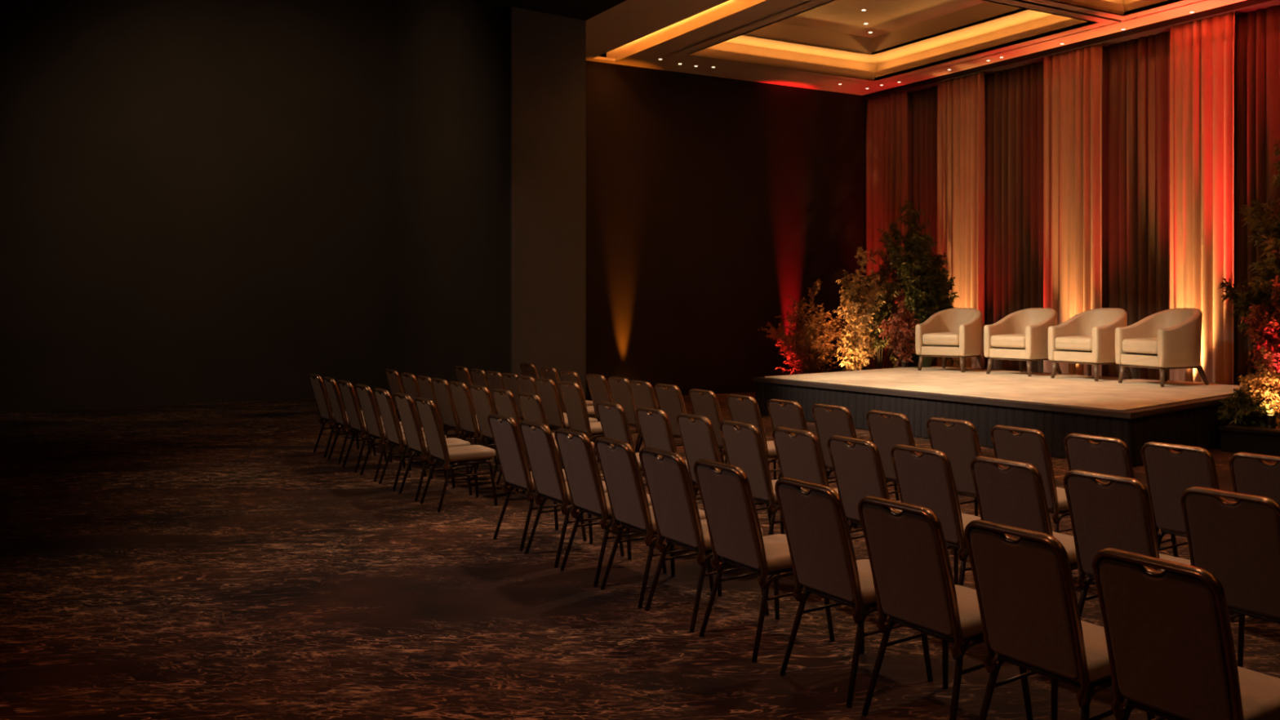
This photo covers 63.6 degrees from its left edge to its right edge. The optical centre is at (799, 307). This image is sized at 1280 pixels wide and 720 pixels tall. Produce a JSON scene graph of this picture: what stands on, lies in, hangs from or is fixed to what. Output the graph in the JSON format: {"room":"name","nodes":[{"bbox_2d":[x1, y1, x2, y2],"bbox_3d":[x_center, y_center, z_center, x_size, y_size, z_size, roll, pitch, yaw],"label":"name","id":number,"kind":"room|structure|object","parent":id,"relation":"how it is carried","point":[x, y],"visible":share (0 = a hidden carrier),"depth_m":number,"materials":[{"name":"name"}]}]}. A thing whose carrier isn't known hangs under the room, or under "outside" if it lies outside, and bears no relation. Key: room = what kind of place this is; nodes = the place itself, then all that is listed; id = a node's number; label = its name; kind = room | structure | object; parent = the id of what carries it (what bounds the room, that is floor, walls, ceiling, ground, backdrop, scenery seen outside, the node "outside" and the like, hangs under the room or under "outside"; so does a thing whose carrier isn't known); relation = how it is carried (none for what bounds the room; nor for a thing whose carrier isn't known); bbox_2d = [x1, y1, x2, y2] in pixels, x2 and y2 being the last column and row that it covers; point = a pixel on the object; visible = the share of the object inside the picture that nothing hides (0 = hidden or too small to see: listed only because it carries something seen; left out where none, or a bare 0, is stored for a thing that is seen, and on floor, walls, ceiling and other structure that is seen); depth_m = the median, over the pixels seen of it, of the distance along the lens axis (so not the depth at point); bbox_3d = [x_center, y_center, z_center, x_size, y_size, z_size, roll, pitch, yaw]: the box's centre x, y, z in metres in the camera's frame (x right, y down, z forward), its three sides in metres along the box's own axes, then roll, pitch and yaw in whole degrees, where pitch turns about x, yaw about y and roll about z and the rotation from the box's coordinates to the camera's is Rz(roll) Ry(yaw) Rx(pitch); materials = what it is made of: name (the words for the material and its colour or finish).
{"room":"assembly chamber","nodes":[
{"label":"assembly chamber","id":0,"kind":"room"},
{"bbox_2d":[0,0,392,413],"bbox_3d":[-13.730,-2.418,15.287,15.200,8.200,0.200,0,0,-38],"label":"wall","id":1,"kind":"structure","parent":0,"point":[196,196],"depth_m":17.60,"materials":[{"name":"black paint"}]},
{"bbox_2d":[392,0,510,394],"bbox_3d":[-5.709,-2.418,17.853,1.200,8.200,6.040,0,0,-38],"label":"wall","id":2,"kind":"structure","parent":0,"point":[451,58],"depth_m":17.15,"materials":[{"name":"black paint"}]},
{"bbox_2d":[510,6,586,399],"bbox_3d":[-3.830,-1.393,15.450,1.200,6.150,0.060,0,0,-38],"label":"wall pier","id":3,"kind":"object","parent":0,"point":[548,51],"visible":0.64,"depth_m":15.40,"materials":[{"name":"brown paint"}]},
{"bbox_2d":[0,391,1279,719],"bbox_3d":[-2.178,1.732,7.818,24.200,0.100,29.000,0,0,-38],"label":"floor","id":4,"kind":"structure","parent":0,"point":[197,561],"depth_m":5.73,"materials":[{"name":"carpet"}]},
{"bbox_2d":[308,373,371,457],"bbox_3d":[-5.292,1.222,11.642,0.581,0.921,0.495,0,0,-39],"label":"banquet chair","id":5,"kind":"object","parent":4,"relation":"on","point":[325,411],"visible":0.65,"depth_m":11.46,"materials":[{"name":"brown fabric"}]},
{"bbox_2d":[322,376,386,464],"bbox_3d":[-4.892,1.222,11.130,0.581,0.921,0.495,0,0,-37],"label":"banquet chair","id":6,"kind":"object","parent":4,"relation":"on","point":[340,418],"visible":0.63,"depth_m":10.94,"materials":[{"name":"brown fabric"}]},
{"bbox_2d":[337,380,405,472],"bbox_3d":[-4.496,1.222,10.624,0.581,0.921,0.495,0,0,-38],"label":"banquet chair","id":7,"kind":"object","parent":4,"relation":"on","point":[356,422],"visible":0.66,"depth_m":10.44,"materials":[{"name":"brown fabric"}]},
{"bbox_2d":[355,383,426,481],"bbox_3d":[-4.081,1.222,10.093,0.581,0.921,0.495,0,0,-39],"label":"banquet chair","id":8,"kind":"object","parent":4,"relation":"on","point":[373,422],"visible":0.63,"depth_m":9.91,"materials":[{"name":"brown fabric"}]},
{"bbox_2d":[384,368,421,423],"bbox_3d":[-4.768,1.222,12.493,0.581,0.921,0.495,0,0,-38],"label":"banquet chair","id":9,"kind":"object","parent":4,"relation":"on","point":[393,376],"visible":0.28,"depth_m":12.32,"materials":[{"name":"brown fabric"}]},
{"bbox_2d":[373,387,448,490],"bbox_3d":[-3.688,1.222,9.591,0.581,0.921,0.495,0,0,-37],"label":"banquet chair","id":10,"kind":"object","parent":4,"relation":"on","point":[394,435],"visible":0.65,"depth_m":9.40,"materials":[{"name":"brown fabric"}]},
{"bbox_2d":[400,372,457,455],"bbox_3d":[-4.316,1.222,11.834,0.581,0.921,0.495,0,0,-38],"label":"banquet chair","id":11,"kind":"object","parent":4,"relation":"on","point":[409,381],"visible":0.41,"depth_m":11.64,"materials":[{"name":"brown fabric"}]},
{"bbox_2d":[393,392,472,501],"bbox_3d":[-3.300,1.222,9.094,0.581,0.921,0.495,0,0,-37],"label":"banquet chair","id":12,"kind":"object","parent":4,"relation":"on","point":[413,433],"visible":0.73,"depth_m":8.96,"materials":[{"name":"brown fabric"}]},
{"bbox_2d":[416,375,476,459],"bbox_3d":[-3.958,1.222,11.376,0.581,0.921,0.495,0,0,-38],"label":"banquet chair","id":13,"kind":"object","parent":4,"relation":"on","point":[424,384],"visible":0.3,"depth_m":11.16,"materials":[{"name":"brown fabric"}]},
{"bbox_2d":[414,396,497,512],"bbox_3d":[-2.932,1.222,8.623,0.581,0.921,0.495,0,0,-37],"label":"banquet chair","id":14,"kind":"object","parent":4,"relation":"on","point":[435,438],"visible":1,"depth_m":8.50,"materials":[{"name":"brown fabric"}]},
{"bbox_2d":[431,377,496,462],"bbox_3d":[-3.634,1.222,10.945,0.581,0.921,0.495,0,0,-38],"label":"banquet chair","id":15,"kind":"object","parent":4,"relation":"on","point":[448,413],"visible":0.57,"depth_m":10.79,"materials":[{"name":"brown fabric"}]},
{"bbox_2d":[453,365,475,438],"bbox_3d":[-4.155,1.222,13.186,0.581,0.921,0.495,0,0,-37],"label":"banquet chair","id":16,"kind":"object","parent":4,"relation":"on","point":[462,373],"visible":0.37,"depth_m":12.96,"materials":[{"name":"brown fabric"}]},
{"bbox_2d":[448,381,499,474],"bbox_3d":[-3.284,1.222,10.481,0.581,0.921,0.496,0,0,-38],"label":"banquet chair","id":17,"kind":"object","parent":4,"relation":"on","point":[460,392],"visible":0.62,"depth_m":10.30,"materials":[{"name":"brown fabric"}]},
{"bbox_2d":[468,384,498,477],"bbox_3d":[-2.918,1.222,9.997,0.581,0.921,0.495,0,0,-39],"label":"banquet chair","id":18,"kind":"object","parent":4,"relation":"on","point":[481,397],"visible":0.44,"depth_m":9.87,"materials":[{"name":"brown fabric"}]},
{"bbox_2d":[485,370,505,446],"bbox_3d":[-3.433,1.222,12.182,0.581,0.921,0.496,0,0,-38],"label":"banquet chair","id":19,"kind":"object","parent":4,"relation":"on","point":[494,379],"visible":0.27,"depth_m":12.04,"materials":[{"name":"brown fabric"}]},
{"bbox_2d":[470,368,523,444],"bbox_3d":[-3.745,1.222,12.581,0.581,0.921,0.495,0,0,-37],"label":"banquet chair","id":20,"kind":"object","parent":4,"relation":"on","point":[478,376],"visible":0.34,"depth_m":12.38,"materials":[{"name":"brown fabric"}]},
{"bbox_2d":[491,388,564,491],"bbox_3d":[-2.556,1.222,9.551,0.581,0.921,0.495,0,0,-38],"label":"banquet chair","id":21,"kind":"object","parent":4,"relation":"on","point":[504,399],"visible":0.4,"depth_m":9.34,"materials":[{"name":"brown fabric"}]},
{"bbox_2d":[501,373,557,429],"bbox_3d":[-3.120,1.222,11.781,0.581,0.921,0.495,0,0,-39],"label":"banquet chair","id":22,"kind":"object","parent":4,"relation":"on","point":[508,380],"visible":0.2,"depth_m":11.63,"materials":[{"name":"brown fabric"}]},
{"bbox_2d":[520,362,538,378],"bbox_3d":[-3.514,1.222,13.973,0.581,0.921,0.496,0,0,-38],"label":"banquet chair","id":23,"kind":"object","parent":4,"relation":"on","point":[527,369],"visible":0.33,"depth_m":13.76,"materials":[{"name":"brown fabric"}]},
{"bbox_2d":[487,413,586,551],"bbox_3d":[-1.903,1.222,7.308,0.581,0.921,0.495,0,0,-39],"label":"banquet chair","id":24,"kind":"object","parent":4,"relation":"on","point":[513,462],"visible":0.6,"depth_m":7.14,"materials":[{"name":"brown fabric"}]},
{"bbox_2d":[515,375,567,430],"bbox_3d":[-2.836,1.222,11.370,0.581,0.921,0.495,0,0,-39],"label":"banquet chair","id":25,"kind":"object","parent":4,"relation":"on","point":[525,384],"visible":0.3,"depth_m":11.20,"materials":[{"name":"brown fabric"}]},
{"bbox_2d":[517,392,594,493],"bbox_3d":[-2.185,1.222,9.092,0.581,0.921,0.495,0,0,-38],"label":"banquet chair","id":26,"kind":"object","parent":4,"relation":"on","point":[531,406],"visible":0.32,"depth_m":8.90,"materials":[{"name":"brown fabric"}]},
{"bbox_2d":[534,377,599,462],"bbox_3d":[-2.528,1.222,10.976,0.581,0.921,0.495,0,0,-39],"label":"banquet chair","id":27,"kind":"object","parent":4,"relation":"on","point":[546,388],"visible":0.6,"depth_m":10.79,"materials":[{"name":"brown fabric"}]},
{"bbox_2d":[540,366,593,413],"bbox_3d":[-2.994,1.222,13.032,0.581,0.921,0.495,0,0,-38],"label":"banquet chair","id":28,"kind":"object","parent":4,"relation":"on","point":[551,373],"visible":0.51,"depth_m":12.79,"materials":[{"name":"brown fabric"}]},
{"bbox_2d":[519,420,624,568],"bbox_3d":[-1.553,1.222,6.860,0.581,0.921,0.495,0,0,-38],"label":"banquet chair","id":29,"kind":"object","parent":4,"relation":"on","point":[548,476],"visible":0.63,"depth_m":6.70,"materials":[{"name":"brown fabric"}]},
{"bbox_2d":[560,370,599,420],"bbox_3d":[-2.536,1.222,12.203,0.581,0.921,0.495,0,0,-37],"label":"banquet chair","id":30,"kind":"object","parent":4,"relation":"on","point":[573,376],"visible":0.33,"depth_m":11.99,"materials":[{"name":"brown fabric"}]},
{"bbox_2d":[559,381,604,446],"bbox_3d":[-2.144,1.222,10.468,0.581,0.921,0.495,0,0,-37],"label":"banquet chair","id":31,"kind":"object","parent":4,"relation":"on","point":[577,415],"visible":0.63,"depth_m":10.29,"materials":[{"name":"brown fabric"}]},
{"bbox_2d":[554,427,666,586],"bbox_3d":[-1.207,1.222,6.418,0.581,0.921,0.495,0,0,-38],"label":"banquet chair","id":32,"kind":"object","parent":4,"relation":"on","point":[585,486],"visible":0.66,"depth_m":6.25,"materials":[{"name":"brown fabric"}]},
{"bbox_2d":[586,373,635,443],"bbox_3d":[-2.104,1.222,11.618,0.581,0.921,0.495,0,0,-38],"label":"banquet chair","id":33,"kind":"object","parent":4,"relation":"on","point":[597,384],"visible":0.38,"depth_m":11.47,"materials":[{"name":"brown fabric"}]},
{"bbox_2d":[595,400,647,485],"bbox_3d":[-1.311,1.222,8.235,0.581,0.921,0.495,0,0,-37],"label":"banquet chair","id":34,"kind":"object","parent":4,"relation":"on","point":[613,419],"visible":0.34,"depth_m":8.04,"materials":[{"name":"brown fabric"}]},
{"bbox_2d":[608,376,640,452],"bbox_3d":[-1.766,1.222,11.153,0.581,0.921,0.495,0,0,-39],"label":"banquet chair","id":35,"kind":"object","parent":4,"relation":"on","point":[620,391],"visible":0.41,"depth_m":10.96,"materials":[{"name":"brown fabric"}]},
{"bbox_2d":[594,436,713,608],"bbox_3d":[-0.866,1.222,5.982,0.581,0.921,0.495,0,0,-37],"label":"banquet chair","id":36,"kind":"object","parent":4,"relation":"on","point":[619,464],"visible":0.7,"depth_m":5.83,"materials":[{"name":"brown fabric"}]},
{"bbox_2d":[629,380,682,453],"bbox_3d":[-1.444,1.222,10.612,0.581,0.921,0.495,0,0,-38],"label":"banquet chair","id":37,"kind":"object","parent":4,"relation":"on","point":[643,395],"visible":0.4,"depth_m":10.45,"materials":[{"name":"brown fabric"}]},
{"bbox_2d":[635,406,700,495],"bbox_3d":[-0.913,1.222,7.774,0.581,0.921,0.495,0,0,-37],"label":"banquet chair","id":38,"kind":"object","parent":4,"relation":"on","point":[655,428],"visible":0.36,"depth_m":7.59,"materials":[{"name":"brown fabric"}]},
{"bbox_2d":[654,383,724,463],"bbox_3d":[-1.111,1.222,10.154,0.581,0.921,0.495,0,0,-39],"label":"banquet chair","id":39,"kind":"object","parent":4,"relation":"on","point":[670,400],"visible":0.41,"depth_m":10.01,"materials":[{"name":"brown fabric"}]},
{"bbox_2d":[639,446,768,632],"bbox_3d":[-0.536,1.222,5.560,0.581,0.921,0.495,0,0,-38],"label":"banquet chair","id":40,"kind":"object","parent":4,"relation":"on","point":[677,517],"visible":0.77,"depth_m":5.40,"materials":[{"name":"brown fabric"}]},
{"bbox_2d":[688,388,728,463],"bbox_3d":[-0.696,1.222,9.493,0.581,0.921,0.496,0,0,-37],"label":"banquet chair","id":41,"kind":"object","parent":4,"relation":"on","point":[706,404],"visible":0.34,"depth_m":9.28,"materials":[{"name":"brown fabric"}]},
{"bbox_2d":[676,413,773,534],"bbox_3d":[-0.548,1.222,7.323,0.581,0.921,0.495,0,0,-37],"label":"banquet chair","id":42,"kind":"object","parent":4,"relation":"on","point":[698,437],"visible":0.39,"depth_m":7.18,"materials":[{"name":"brown fabric"}]},
{"bbox_2d":[720,420,784,535],"bbox_3d":[-0.198,1.222,6.859,0.581,0.921,0.495,0,0,-37],"label":"banquet chair","id":43,"kind":"object","parent":4,"relation":"on","point":[744,446],"visible":0.55,"depth_m":6.66,"materials":[{"name":"brown fabric"}]},
{"bbox_2d":[726,394,780,505],"bbox_3d":[-0.301,1.222,8.923,0.581,0.921,0.495,0,0,-37],"label":"banquet chair","id":44,"kind":"object","parent":4,"relation":"on","point":[746,410],"visible":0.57,"depth_m":8.72,"materials":[{"name":"brown fabric"}]},
{"bbox_2d":[693,458,835,662],"bbox_3d":[-0.192,1.222,5.120,0.581,0.921,0.496,0,0,-38],"label":"banquet chair","id":45,"kind":"object","parent":4,"relation":"on","point":[735,531],"visible":0.8,"depth_m":4.97,"materials":[{"name":"brown fabric"}]},
{"bbox_2d":[767,399,835,479],"bbox_3d":[0.072,1.222,8.463,0.581,0.921,0.496,0,0,-39],"label":"banquet chair","id":46,"kind":"object","parent":4,"relation":"on","point":[791,415],"visible":0.25,"depth_m":8.29,"materials":[{"name":"brown fabric"}]},
{"bbox_2d":[757,278,846,374],"bbox_3d":[0.314,0.574,19.091,1.979,2.222,1.944,0,0,-22],"label":"shrub","id":47,"kind":"object","parent":4,"relation":"on","point":[811,348],"visible":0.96,"depth_m":18.91,"materials":[{"name":"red plant"}]},
{"bbox_2d":[772,426,862,534],"bbox_3d":[0.167,1.222,6.490,0.581,0.921,0.495,0,0,-38],"label":"banquet chair","id":48,"kind":"object","parent":4,"relation":"on","point":[800,457],"visible":0.34,"depth_m":6.32,"materials":[{"name":"brown fabric"}]},
{"bbox_2d":[774,476,933,707],"bbox_3d":[0.232,1.222,4.578,0.581,0.921,0.495,0,0,-38],"label":"banquet chair","id":49,"kind":"object","parent":4,"relation":"on","point":[824,562],"visible":0.83,"depth_m":4.42,"materials":[{"name":"brown fabric"}]},
{"bbox_2d":[812,403,899,528],"bbox_3d":[0.440,1.222,8.041,0.581,0.921,0.495,0,0,-39],"label":"banquet chair","id":50,"kind":"object","parent":4,"relation":"on","point":[838,421],"visible":0.41,"depth_m":7.92,"materials":[{"name":"brown fabric"}]},
{"bbox_2d":[831,246,887,371],"bbox_3d":[1.049,0.289,18.723,1.098,2.790,1.130,0,0,34],"label":"shrub","id":51,"kind":"object","parent":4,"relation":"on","point":[859,317],"visible":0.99,"depth_m":18.58,"materials":[{"name":"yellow plant"}]},
{"bbox_2d":[826,435,902,539],"bbox_3d":[0.509,1.222,6.053,0.581,0.921,0.496,0,0,-37],"label":"banquet chair","id":52,"kind":"object","parent":4,"relation":"on","point":[858,468],"visible":0.44,"depth_m":5.92,"materials":[{"name":"brown fabric"}]},
{"bbox_2d":[838,219,912,368],"bbox_3d":[1.601,-0.001,19.710,1.639,3.369,1.663,0,0,-38],"label":"shrub","id":53,"kind":"object","parent":4,"relation":"on","point":[887,308],"visible":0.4,"depth_m":19.41,"materials":[{"name":"green plant"}]},
{"bbox_2d":[866,409,915,493],"bbox_3d":[0.837,1.222,7.532,0.581,0.921,0.495,0,0,-37],"label":"banquet chair","id":54,"kind":"object","parent":4,"relation":"on","point":[886,433],"visible":0.34,"depth_m":7.42,"materials":[{"name":"brown fabric"}]},
{"bbox_2d":[890,444,980,586],"bbox_3d":[0.852,1.222,5.663,0.581,0.921,0.495,0,0,-37],"label":"banquet chair","id":55,"kind":"object","parent":4,"relation":"on","point":[926,479],"visible":0.61,"depth_m":5.47,"materials":[{"name":"brown fabric"}]},
{"bbox_2d":[857,495,1033,719],"bbox_3d":[0.581,1.222,4.131,0.581,0.921,0.495,0,0,-39],"label":"banquet chair","id":56,"kind":"object","parent":4,"relation":"on","point":[914,586],"visible":0.92,"depth_m":3.98,"materials":[{"name":"brown fabric"}]},
{"bbox_2d":[926,417,982,516],"bbox_3d":[1.224,1.222,7.053,0.581,0.921,0.495,0,0,-39],"label":"banquet chair","id":57,"kind":"object","parent":4,"relation":"on","point":[959,442],"visible":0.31,"depth_m":6.90,"materials":[{"name":"brown fabric"}]},
{"bbox_2d":[752,365,1279,466],"bbox_3d":[2.991,1.387,14.892,4.620,0.565,7.378,0,0,-38],"label":"stage platform","id":58,"kind":"object","parent":4,"relation":"on","point":[1193,423],"visible":0.58,"depth_m":12.01,"materials":[{"name":"black fabric"}]},
{"bbox_2d":[884,200,959,366],"bbox_3d":[2.264,-0.460,19.065,1.385,3.134,1.505,0,0,-38],"label":"shrub","id":59,"kind":"object","parent":58,"relation":"on","point":[926,286],"visible":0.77,"depth_m":18.85,"materials":[{"name":"green plant"}]},
{"bbox_2d":[764,365,1243,410],"bbox_3d":[2.912,1.097,14.799,4.135,0.016,7.002,0,0,-38],"label":"stage floor","id":60,"kind":"structure","parent":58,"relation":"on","point":[1082,391],"depth_m":14.04,"materials":[{"name":"beige carpet"}]},
{"bbox_2d":[877,299,919,367],"bbox_3d":[1.907,0.470,18.306,0.878,1.240,0.882,0,0,39],"label":"shrub","id":61,"kind":"object","parent":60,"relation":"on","point":[903,339],"visible":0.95,"depth_m":18.25,"materials":[{"name":"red plant"}]},
{"bbox_2d":[912,350,937,367],"bbox_3d":[2.290,0.884,18.489,0.716,0.408,0.732,0,0,-38],"label":"clump","id":62,"kind":"object","parent":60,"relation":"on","point":[928,361],"visible":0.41,"depth_m":18.37,"materials":[{"name":"green plant"}]},
{"bbox_2d":[915,307,985,372],"bbox_3d":[2.639,0.551,17.515,0.963,1.075,0.963,0,0,36],"label":"armchair","id":63,"kind":"object","parent":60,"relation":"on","point":[955,332],"visible":1,"depth_m":17.30,"materials":[{"name":"beige fabric"}]},
{"bbox_2d":[922,332,959,346],"bbox_3d":[2.594,0.548,17.454,0.700,0.234,0.795,0,0,36],"label":"seat cushion","id":64,"kind":"object","parent":63,"relation":"on","point":[929,339],"depth_m":17.15,"materials":[{"name":"beige fabric"}]},
{"bbox_2d":[983,307,1062,376],"bbox_3d":[3.659,0.551,16.470,0.963,1.075,0.963,0,0,-40],"label":"armchair","id":65,"kind":"object","parent":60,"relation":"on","point":[1021,335],"visible":0.84,"depth_m":16.28,"materials":[{"name":"beige fabric"}]},
{"bbox_2d":[991,333,1025,348],"bbox_3d":[3.602,0.548,16.422,0.795,0.234,0.700,0,0,-40],"label":"seat cushion","id":66,"kind":"object","parent":65,"relation":"on","point":[997,340],"depth_m":16.19,"materials":[{"name":"beige fabric"}]},
{"bbox_2d":[1047,307,1133,381],"bbox_3d":[4.460,0.551,15.445,0.963,1.075,0.963,0,0,-35],"label":"armchair","id":67,"kind":"object","parent":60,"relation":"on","point":[1087,337],"visible":0.85,"depth_m":15.28,"materials":[{"name":"beige fabric"}]},
{"bbox_2d":[1055,335,1092,351],"bbox_3d":[4.399,0.548,15.402,0.795,0.234,0.700,0,0,-35],"label":"seat cushion","id":68,"kind":"object","parent":67,"relation":"on","point":[1063,343],"depth_m":15.18,"materials":[{"name":"beige fabric"}]},
{"bbox_2d":[1115,307,1208,386],"bbox_3d":[5.151,0.551,14.334,0.963,1.075,0.963,0,0,-24],"label":"armchair","id":69,"kind":"object","parent":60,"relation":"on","point":[1163,340],"visible":1,"depth_m":14.05,"materials":[{"name":"beige fabric"}]},
{"bbox_2d":[1122,337,1157,354],"bbox_3d":[5.083,0.548,14.303,0.795,0.234,0.700,0,0,-24],"label":"seat cushion","id":70,"kind":"object","parent":69,"relation":"on","point":[1130,345],"depth_m":14.15,"materials":[{"name":"beige fabric"}]},
{"bbox_2d":[990,425,1072,533],"bbox_3d":[1.582,1.222,6.579,0.581,0.921,0.496,0,0,-38],"label":"banquet chair","id":71,"kind":"object","parent":4,"relation":"on","point":[1031,446],"visible":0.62,"depth_m":6.36,"materials":[{"name":"brown fabric"}]},
{"bbox_2d":[970,456,1103,625],"bbox_3d":[1.222,1.222,5.221,0.581,0.921,0.495,0,0,-38],"label":"banquet chair","id":72,"kind":"object","parent":4,"relation":"on","point":[1013,495],"visible":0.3,"depth_m":5.06,"materials":[{"name":"brown fabric"}]},
{"bbox_2d":[964,519,1155,719],"bbox_3d":[0.940,1.222,3.672,0.581,0.921,0.495,0,0,-38],"label":"banquet chair","id":73,"kind":"object","parent":4,"relation":"on","point":[1030,617],"visible":0.88,"depth_m":3.52,"materials":[{"name":"brown fabric"}]},
{"bbox_2d":[1063,433,1178,557],"bbox_3d":[1.949,1.222,6.159,0.581,0.921,0.495,0,0,-38],"label":"banquet chair","id":74,"kind":"object","parent":4,"relation":"on","point":[1110,455],"visible":0.4,"depth_m":5.99,"materials":[{"name":"brown fabric"}]},
{"bbox_2d":[1063,469,1190,617],"bbox_3d":[1.589,1.222,4.785,0.581,0.921,0.495,0,0,-38],"label":"banquet chair","id":75,"kind":"object","parent":4,"relation":"on","point":[1117,513],"visible":0.47,"depth_m":4.65,"materials":[{"name":"brown fabric"}]},
{"bbox_2d":[1141,441,1219,551],"bbox_3d":[2.291,1.222,5.771,0.581,0.921,0.495,0,0,-37],"label":"banquet chair","id":76,"kind":"object","parent":4,"relation":"on","point":[1169,473],"visible":0.46,"depth_m":5.68,"materials":[{"name":"brown fabric"}]},
{"bbox_2d":[1092,547,1279,719],"bbox_3d":[1.279,1.222,3.238,0.581,0.921,0.495,0,0,-38],"label":"banquet chair","id":77,"kind":"object","parent":4,"relation":"on","point":[1171,654],"visible":1,"depth_m":3.10,"materials":[{"name":"beige fabric"}]},
{"bbox_2d":[1180,486,1279,667],"bbox_3d":[1.974,1.222,4.341,0.581,0.921,0.495,0,0,-39],"label":"banquet chair","id":78,"kind":"object","parent":4,"relation":"on","point":[1237,542],"visible":0.78,"depth_m":4.20,"materials":[{"name":"brown fabric"}]},
{"bbox_2d":[1217,414,1279,456],"bbox_3d":[6.050,1.530,12.068,1.300,0.303,2.060,0,0,45],"label":"trough","id":79,"kind":"object","parent":4,"relation":"on","point":[1237,437],"visible":0.89,"depth_m":11.58,"materials":[{"name":"black paint"}]},
{"bbox_2d":[1212,383,1278,426],"bbox_3d":[5.215,1.137,11.846,0.705,0.500,0.768,0,0,14],"label":"fern","id":80,"kind":"object","parent":79,"relation":"on","point":[1240,410],"visible":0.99,"depth_m":11.76,"materials":[{"name":"green plant"}]},
{"bbox_2d":[1217,137,1279,333],"bbox_3d":[6.235,-0.411,12.873,1.593,3.590,1.436,0,0,-19],"label":"shrub","id":81,"kind":"object","parent":79,"relation":"on","point":[1260,221],"visible":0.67,"depth_m":12.91,"materials":[{"name":"green plant"}]},
{"bbox_2d":[1232,346,1279,424],"bbox_3d":[5.473,1.005,11.985,0.683,1.083,0.663,0,0,-35],"label":"shrub","id":82,"kind":"object","parent":79,"relation":"in","point":[1268,380],"visible":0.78,"depth_m":11.88,"materials":[{"name":"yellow plant"}]},
{"bbox_2d":[1240,275,1279,392],"bbox_3d":[5.864,0.520,12.336,0.979,1.726,0.925,0,0,-38],"label":"shrub","id":83,"kind":"object","parent":79,"relation":"on","point":[1265,333],"visible":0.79,"depth_m":12.26,"materials":[{"name":"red plant"}]},
{"bbox_2d":[1265,413,1275,428],"bbox_3d":[5.368,1.304,11.560,0.113,0.155,0.115,0,0,-38],"label":"uplight","id":84,"kind":"object","parent":79,"relation":"on","point":[1269,419],"visible":0.98,"depth_m":11.52,"materials":[{"name":"black metal"}]},
{"bbox_2d":[1229,452,1279,622],"bbox_3d":[2.616,1.222,5.355,0.581,0.921,0.496,0,0,-37],"label":"banquet chair","id":85,"kind":"object","parent":4,"relation":"on","point":[1251,474],"visible":0.46,"depth_m":5.26,"materials":[{"name":"brown fabric"}]},
{"bbox_2d":[606,0,757,58],"bbox_3d":[3.222,-4.803,9.378,0.870,0.570,23.267,0,0,-38],"label":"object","id":86,"kind":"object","parent":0,"point":[723,8],"depth_m":16.66,"materials":[{"name":"beige paint"}]},
{"bbox_2d":[586,60,866,392],"bbox_3d":[-1.526,-1.393,19.890,8.012,6.150,0.297,0,0,-30],"label":"wall","id":87,"kind":"structure","parent":0,"point":[712,202],"depth_m":19.58,"materials":[{"name":"black paint"}]},
{"bbox_2d":[586,385,755,399],"bbox_3d":[-1.522,1.612,19.723,7.371,0.140,0.035,0,0,-30],"label":"baseboard","id":88,"kind":"structure","parent":87,"relation":"attached to","point":[739,388],"depth_m":19.71,"materials":[{"name":"black paint"}]},
{"bbox_2d":[472,0,1245,95],"bbox_3d":[-2.113,-5.543,7.207,23.950,2.150,28.041,0,0,-38],"label":"ceiling","id":89,"kind":"structure","parent":0,"point":[628,21],"depth_m":17.79,"materials":[{"name":"beige paint"}]},
{"bbox_2d":[862,0,1279,100],"bbox_3d":[8.457,-4.420,12.579,0.420,0.095,23.000,0,0,-38],"label":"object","id":90,"kind":"object","parent":89,"relation":"attached to","point":[1244,6],"visible":0.8,"depth_m":16.87,"materials":[{"name":"black paint"}]},
{"bbox_2d":[866,90,907,369],"bbox_3d":[1.779,-1.369,20.927,0.173,6.042,1.242,0,0,-38],"label":"drape","id":91,"kind":"object","parent":90,"relation":"hanging from","point":[886,119],"visible":0.47,"depth_m":20.89,"materials":[{"name":"brown fabric"}]},
{"bbox_2d":[907,85,937,367],"bbox_3d":[2.587,-1.369,20.224,0.186,6.042,1.242,0,0,-38],"label":"drape","id":92,"kind":"object","parent":90,"relation":"hanging from","point":[922,104],"visible":0.34,"depth_m":20.35,"materials":[{"name":"brown fabric"}]},
{"bbox_2d":[937,71,985,368],"bbox_3d":[3.054,-1.369,19.296,0.163,6.042,1.158,0,0,-38],"label":"drape","id":93,"kind":"object","parent":90,"relation":"hanging from","point":[961,102],"visible":0.69,"depth_m":19.22,"materials":[{"name":"fabric"}]},
{"bbox_2d":[984,61,1043,372],"bbox_3d":[3.995,-1.369,18.423,0.201,6.042,1.752,0,0,-38],"label":"drape","id":94,"kind":"object","parent":90,"relation":"hanging from","point":[1014,97],"visible":0.57,"depth_m":18.53,"materials":[{"name":"brown fabric"}]},
{"bbox_2d":[1043,43,1102,376],"bbox_3d":[4.637,-1.369,17.276,0.166,6.042,1.233,0,0,-38],"label":"drape","id":95,"kind":"object","parent":90,"relation":"hanging from","point":[1073,79],"visible":0.73,"depth_m":17.25,"materials":[{"name":"fabric"}]},
{"bbox_2d":[1102,31,1170,380],"bbox_3d":[5.556,-1.369,16.423,0.203,6.042,1.615,0,0,-38],"label":"drape","id":96,"kind":"object","parent":90,"relation":"hanging from","point":[1135,73],"visible":0.72,"depth_m":16.52,"materials":[{"name":"brown fabric"}]},
{"bbox_2d":[1169,11,1235,384],"bbox_3d":[6.112,-1.369,15.389,0.152,6.042,1.059,0,0,-38],"label":"drape","id":97,"kind":"object","parent":90,"relation":"hanging from","point":[1202,52],"visible":0.77,"depth_m":15.29,"materials":[{"name":"beige fabric"}]},
{"bbox_2d":[1233,4,1279,384],"bbox_3d":[6.941,-1.369,14.658,0.186,6.042,1.474,0,0,-38],"label":"drape","id":98,"kind":"object","parent":90,"relation":"hanging from","point":[1256,33],"visible":0.55,"depth_m":14.94,"materials":[{"name":"brown fabric"}]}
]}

